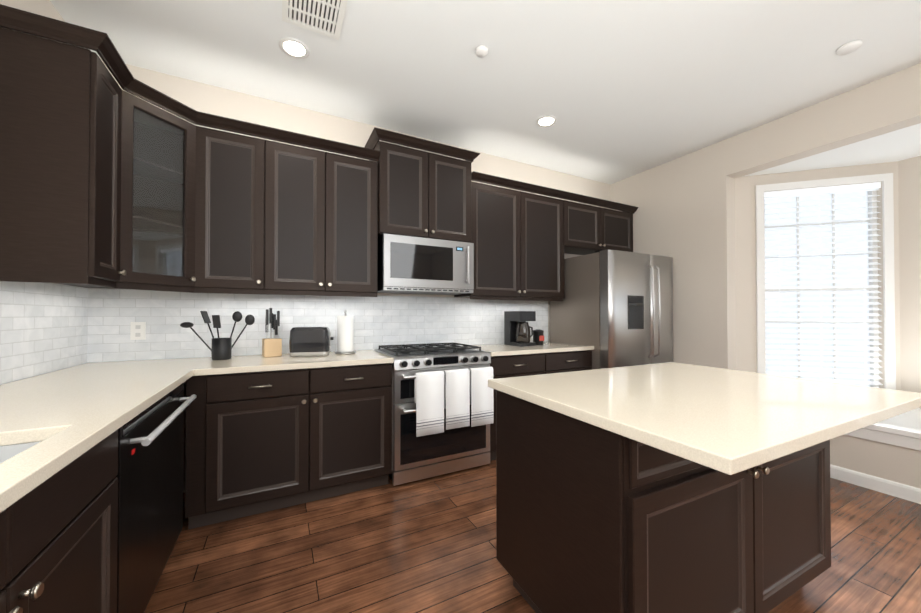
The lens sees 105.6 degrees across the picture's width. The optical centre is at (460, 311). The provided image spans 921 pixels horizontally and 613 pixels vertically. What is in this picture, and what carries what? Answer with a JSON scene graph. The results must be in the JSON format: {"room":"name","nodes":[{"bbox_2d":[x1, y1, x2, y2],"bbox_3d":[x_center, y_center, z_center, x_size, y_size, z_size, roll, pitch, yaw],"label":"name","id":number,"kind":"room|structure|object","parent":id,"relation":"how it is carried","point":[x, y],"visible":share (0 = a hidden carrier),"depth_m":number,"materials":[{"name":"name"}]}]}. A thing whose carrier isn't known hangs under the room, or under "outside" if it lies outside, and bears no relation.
{"room":"kitchen","nodes":[
{"label":"kitchen","id":0,"kind":"room"},
{"bbox_2d":[0,0,76,286],"bbox_3d":[-0.874,-0.214,-0.782,0.150,2.850,6.600,0,-1,-27],"label":"wall","id":1,"kind":"structure","parent":0,"point":[46,8],"depth_m":1.72,"materials":[{"name":"beige paint"}]},
{"bbox_2d":[0,281,87,384],"bbox_3d":[-1.425,0.076,0.446,0.008,0.474,3.892,0,-1,-27],"label":"backsplash","id":2,"kind":"structure","parent":1,"relation":"attached to","point":[43,328],"depth_m":1.74,"materials":[{"name":"tile"}]},
{"bbox_2d":[0,8,127,287],"bbox_3d":[-1.855,-0.689,1.635,0.327,1.077,0.334,0,-1,-27],"label":"upper cabinet","id":3,"kind":"object","parent":1,"relation":"attached to","point":[106,180],"depth_m":1.51,"materials":[{"name":"brown wood"}]},
{"bbox_2d":[124,72,199,287],"bbox_3d":[-1.728,-0.687,2.001,0.303,1.073,0.287,0,-1,-27],"label":"upper cabinet","id":4,"kind":"object","parent":0,"relation":"attached to","point":[162,149],"depth_m":1.99,"materials":[{"name":"brown wood"}]},
{"bbox_2d":[99,57,609,492],"bbox_3d":[-0.259,-0.172,3.341,5.045,2.850,0.150,0,-1,-27],"label":"wall","id":5,"kind":"structure","parent":0,"point":[211,99],"depth_m":2.77,"materials":[{"name":"beige paint"}]},
{"bbox_2d":[184,124,267,294],"bbox_3d":[-1.574,-0.650,2.390,0.418,1.014,0.326,0,-1,-27],"label":"upper cabinet","id":6,"kind":"object","parent":5,"relation":"attached to","point":[232,210],"depth_m":2.27,"materials":[{"name":"brown wood"}]},
{"bbox_2d":[87,288,547,362],"bbox_3d":[-0.678,0.102,3.032,3.720,0.474,0.008,0,-1,-27],"label":"backsplash","id":7,"kind":"structure","parent":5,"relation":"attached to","point":[378,319],"depth_m":2.63,"materials":[{"name":"tile"}]},
{"bbox_2d":[130,322,145,339],"bbox_3d":[-2.105,0.129,2.281,0.075,0.115,0.005,0,-1,-27],"label":"electrical outlet plate","id":8,"kind":"object","parent":7,"relation":"attached to","point":[137,330],"visible":1,"depth_m":2.28,"materials":[{"name":"white plastic"}]},
{"bbox_2d":[268,136,377,295],"bbox_3d":[-1.049,-0.647,2.662,0.764,1.014,0.326,0,-1,-27],"label":"upper cabinet","id":9,"kind":"object","parent":5,"relation":"attached to","point":[323,240],"depth_m":2.50,"materials":[{"name":"brown wood"}]},
{"bbox_2d":[368,128,475,243],"bbox_3d":[-0.341,-0.982,3.017,0.808,0.772,0.356,0,-1,-27],"label":"upper cabinet","id":10,"kind":"object","parent":5,"relation":"attached to","point":[419,193],"depth_m":2.83,"materials":[{"name":"brown wood"}]},
{"bbox_2d":[378,233,473,294],"bbox_3d":[-0.314,-0.373,2.975,0.788,0.433,0.440,0,-1,-27],"label":"microwave","id":11,"kind":"object","parent":10,"relation":"attached to","point":[414,265],"visible":0.98,"depth_m":2.80,"materials":[{"name":"silver metal"}]},
{"bbox_2d":[454,172,567,299],"bbox_3d":[0.510,-0.670,3.473,1.118,1.077,0.326,0,-1,-27],"label":"upper cabinet","id":12,"kind":"object","parent":5,"relation":"attached to","point":[520,247],"depth_m":3.31,"materials":[{"name":"brown wood"}]},
{"bbox_2d":[568,192,635,254],"bbox_3d":[1.463,-0.935,3.971,1.076,0.537,0.326,0,-1,-27],"label":"upper cabinet","id":13,"kind":"object","parent":5,"relation":"attached to","point":[591,229],"depth_m":3.81,"materials":[{"name":"brown wood"}]},
{"bbox_2d":[50,0,920,184],"bbox_3d":[1.297,-1.688,0.361,5.145,0.120,7.000,0,-1,-27],"label":"ceiling","id":14,"kind":"structure","parent":0,"point":[619,90],"depth_m":2.26,"materials":[{"name":"white paint"}]},
{"bbox_2d":[279,37,309,58],"bbox_3d":[-1.002,-1.597,2.113,0.164,0.023,0.173,0,-1,-27],"label":"recessed light","id":15,"kind":"object","parent":14,"relation":"in","point":[292,47],"depth_m":2.14,"materials":[{"name":"white"}]},
{"bbox_2d":[282,0,347,39],"bbox_3d":[-0.776,-1.600,1.850,0.296,0.023,0.293,0,-1,-27],"label":"air vent","id":16,"kind":"object","parent":14,"relation":"in","point":[324,17],"depth_m":1.89,"materials":[{"name":"white metal"}]},
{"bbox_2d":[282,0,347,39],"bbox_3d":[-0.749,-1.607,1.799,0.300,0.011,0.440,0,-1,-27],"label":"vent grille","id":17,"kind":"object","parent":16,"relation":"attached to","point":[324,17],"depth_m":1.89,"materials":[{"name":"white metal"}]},
{"bbox_2d":[536,115,556,126],"bbox_3d":[0.714,-1.589,2.909,0.170,0.023,0.170,0,-1,-27],"label":"recessed light","id":18,"kind":"object","parent":14,"relation":"in","point":[545,121],"depth_m":2.94,"materials":[{"name":"white"}]},
{"bbox_2d":[836,40,862,55],"bbox_3d":[2.343,-1.597,2.107,0.131,0.023,0.111,0,-1,-27],"label":"recessed light","id":19,"kind":"object","parent":14,"relation":"in","point":[852,46],"depth_m":2.11,"materials":[{"name":"white plastic"}]},
{"bbox_2d":[144,460,920,612],"bbox_3d":[2.298,1.288,0.852,7.400,0.120,7.000,0,-1,-27],"label":"floor","id":20,"kind":"structure","parent":0,"point":[426,545],"depth_m":1.75,"materials":[{"name":"brown wood"}]},
{"bbox_2d":[116,383,196,612],"bbox_3d":[-1.482,0.790,1.332,0.642,0.877,0.824,0,-1,-27],"label":"dishwasher","id":21,"kind":"object","parent":20,"relation":"on","point":[149,476],"visible":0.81,"depth_m":1.32,"materials":[{"name":"black metal"}]},
{"bbox_2d":[0,350,495,612],"bbox_3d":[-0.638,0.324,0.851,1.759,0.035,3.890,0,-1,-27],"label":"base cabinet","id":22,"kind":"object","parent":20,"relation":"on","point":[264,434],"depth_m":1.93,"materials":[{"name":"brown wood"}]},
{"bbox_2d":[0,436,39,455],"bbox_3d":[-1.069,0.444,0.502,0.476,0.236,0.810,0,-1,-27],"label":"sink","id":23,"kind":"object","parent":22,"relation":"in","point":[6,446],"depth_m":0.90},
{"bbox_2d":[180,311,254,359],"bbox_3d":[-1.613,0.160,2.334,0.411,0.321,0.160,0,-1,-27],"label":"utensil crock","id":24,"kind":"object","parent":22,"relation":"on","point":[220,348],"visible":1,"depth_m":2.30,"materials":[{"name":"black plastic"}]},
{"bbox_2d":[262,308,281,356],"bbox_3d":[-1.351,0.150,2.505,0.110,0.345,0.100,0,-1,-37],"label":"knife block","id":25,"kind":"object","parent":22,"relation":"on","point":[271,347],"visible":1,"depth_m":2.48,"materials":[{"name":"beige wood"}]},
{"bbox_2d":[289,327,333,356],"bbox_3d":[-1.089,0.220,2.570,0.290,0.206,0.174,0,-1,-15],"label":"toaster","id":26,"kind":"object","parent":22,"relation":"on","point":[309,341],"visible":1,"depth_m":2.49,"materials":[{"name":"silver metal"}]},
{"bbox_2d":[335,310,355,353],"bbox_3d":[-0.889,0.160,2.700,0.150,0.330,0.150,0,-1,-27],"label":"paper towel roll","id":27,"kind":"object","parent":22,"relation":"on","point":[345,334],"visible":1,"depth_m":2.65,"materials":[{"name":"white paper"}]},
{"bbox_2d":[373,342,493,485],"bbox_3d":[-0.237,0.767,2.843,0.788,0.954,0.709,0,-1,-27],"label":"range","id":28,"kind":"object","parent":20,"relation":"on","point":[442,408],"visible":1,"depth_m":2.55,"materials":[{"name":"silver metal"}]},
{"bbox_2d":[488,352,591,395],"bbox_3d":[0.606,0.810,3.337,1.153,0.881,0.613,0,-1,-27],"label":"base cabinet","id":29,"kind":"object","parent":20,"relation":"on","point":[543,362],"depth_m":3.04,"materials":[{"name":"brown wood"}]},
{"bbox_2d":[473,342,593,355],"bbox_3d":[0.611,0.349,3.331,1.154,0.035,0.640,0,-1,-27],"label":"countertop","id":30,"kind":"structure","parent":29,"relation":"on","point":[495,349],"depth_m":3.14,"materials":[{"name":"beige stone"}]},
{"bbox_2d":[504,311,535,346],"bbox_3d":[0.591,0.167,3.418,0.217,0.330,0.252,0,-1,-27],"label":"coffee maker","id":31,"kind":"object","parent":30,"relation":"on","point":[517,327],"visible":1,"depth_m":3.33,"materials":[{"name":"black plastic"}]},
{"bbox_2d":[533,329,543,344],"bbox_3d":[0.776,0.258,3.485,0.108,0.150,0.108,0,-1,-27],"label":"canister","id":32,"kind":"object","parent":30,"relation":"on","point":[538,336],"visible":0.98,"depth_m":3.44,"materials":[{"name":"black plastic"}]},
{"bbox_2d":[550,249,672,369],"bbox_3d":[1.619,0.343,3.716,0.980,1.827,0.848,0,-1,-27],"label":"fridge","id":33,"kind":"object","parent":20,"relation":"on","point":[614,308],"visible":0.62,"depth_m":3.38,"materials":[{"name":"silver metal"}]},
{"bbox_2d":[496,394,830,612],"bbox_3d":[0.903,0.792,1.568,1.330,0.881,0.753,0,-1,-27],"label":"kitchen island","id":34,"kind":"object","parent":20,"relation":"on","point":[671,487],"depth_m":1.19,"materials":[{"name":"brown wood"}]},
{"bbox_2d":[488,362,920,485],"bbox_3d":[0.947,0.331,1.464,1.370,0.035,1.026,0,-1,-27],"label":"island countertop","id":35,"kind":"structure","parent":34,"relation":"on","point":[745,426],"depth_m":1.17,"materials":[{"name":"beige stone"}]},
{"bbox_2d":[610,63,920,488],"bbox_3d":[3.469,-0.191,1.475,0.150,2.850,6.600,0,-1,-27],"label":"wall","id":36,"kind":"structure","parent":0,"point":[684,215],"depth_m":3.28,"materials":[{"name":"beige paint"}]},
{"bbox_2d":[830,464,920,503],"bbox_3d":[3.595,1.182,1.042,0.014,0.095,5.740,0,-1,-27],"label":"baseboard","id":37,"kind":"structure","parent":36,"relation":"attached to","point":[896,489],"depth_m":2.41,"materials":[{"name":"white wood"}]},
{"bbox_2d":[735,156,920,407],"bbox_3d":[3.685,-0.019,2.207,0.995,2.520,3.198,0,-1,-27],"label":"wall","id":38,"kind":"structure","parent":0,"point":[907,217],"depth_m":2.99,"materials":[{"name":"beige paint"}]},
{"bbox_2d":[755,173,895,389],"bbox_3d":[3.221,-0.219,3.137,1.000,1.900,0.151,0,-1,18],"label":"window unit","id":39,"kind":"structure","parent":38,"relation":"in","point":[762,194],"depth_m":3.04,"materials":[{"name":"white"}]},
{"bbox_2d":[844,408,920,450],"bbox_3d":[3.567,0.842,2.138,0.995,0.113,2.935,0,-1,-27],"label":"trim","id":40,"kind":"structure","parent":38,"relation":"attached to","point":[902,430],"depth_m":2.40,"materials":[{"name":"white wood"}]},
{"bbox_2d":[742,123,920,176],"bbox_3d":[3.665,-1.329,2.210,1.145,0.100,3.143,0,-1,-27],"label":"ceiling","id":41,"kind":"structure","parent":0,"point":[899,144],"depth_m":2.84,"materials":[{"name":"white paint"}]},
{"label":"outside","id":42,"kind":"structure","parent":0,"visible":0},
{"bbox_2d":[765,191,868,385],"bbox_3d":[4.590,-1.251,2.971,5.000,7.000,11.000,0,-1,-27],"label":"sky","id":43,"kind":"structure","parent":42,"point":[828,196],"depth_m":5.80,"materials":[{"name":"white"}]}
]}

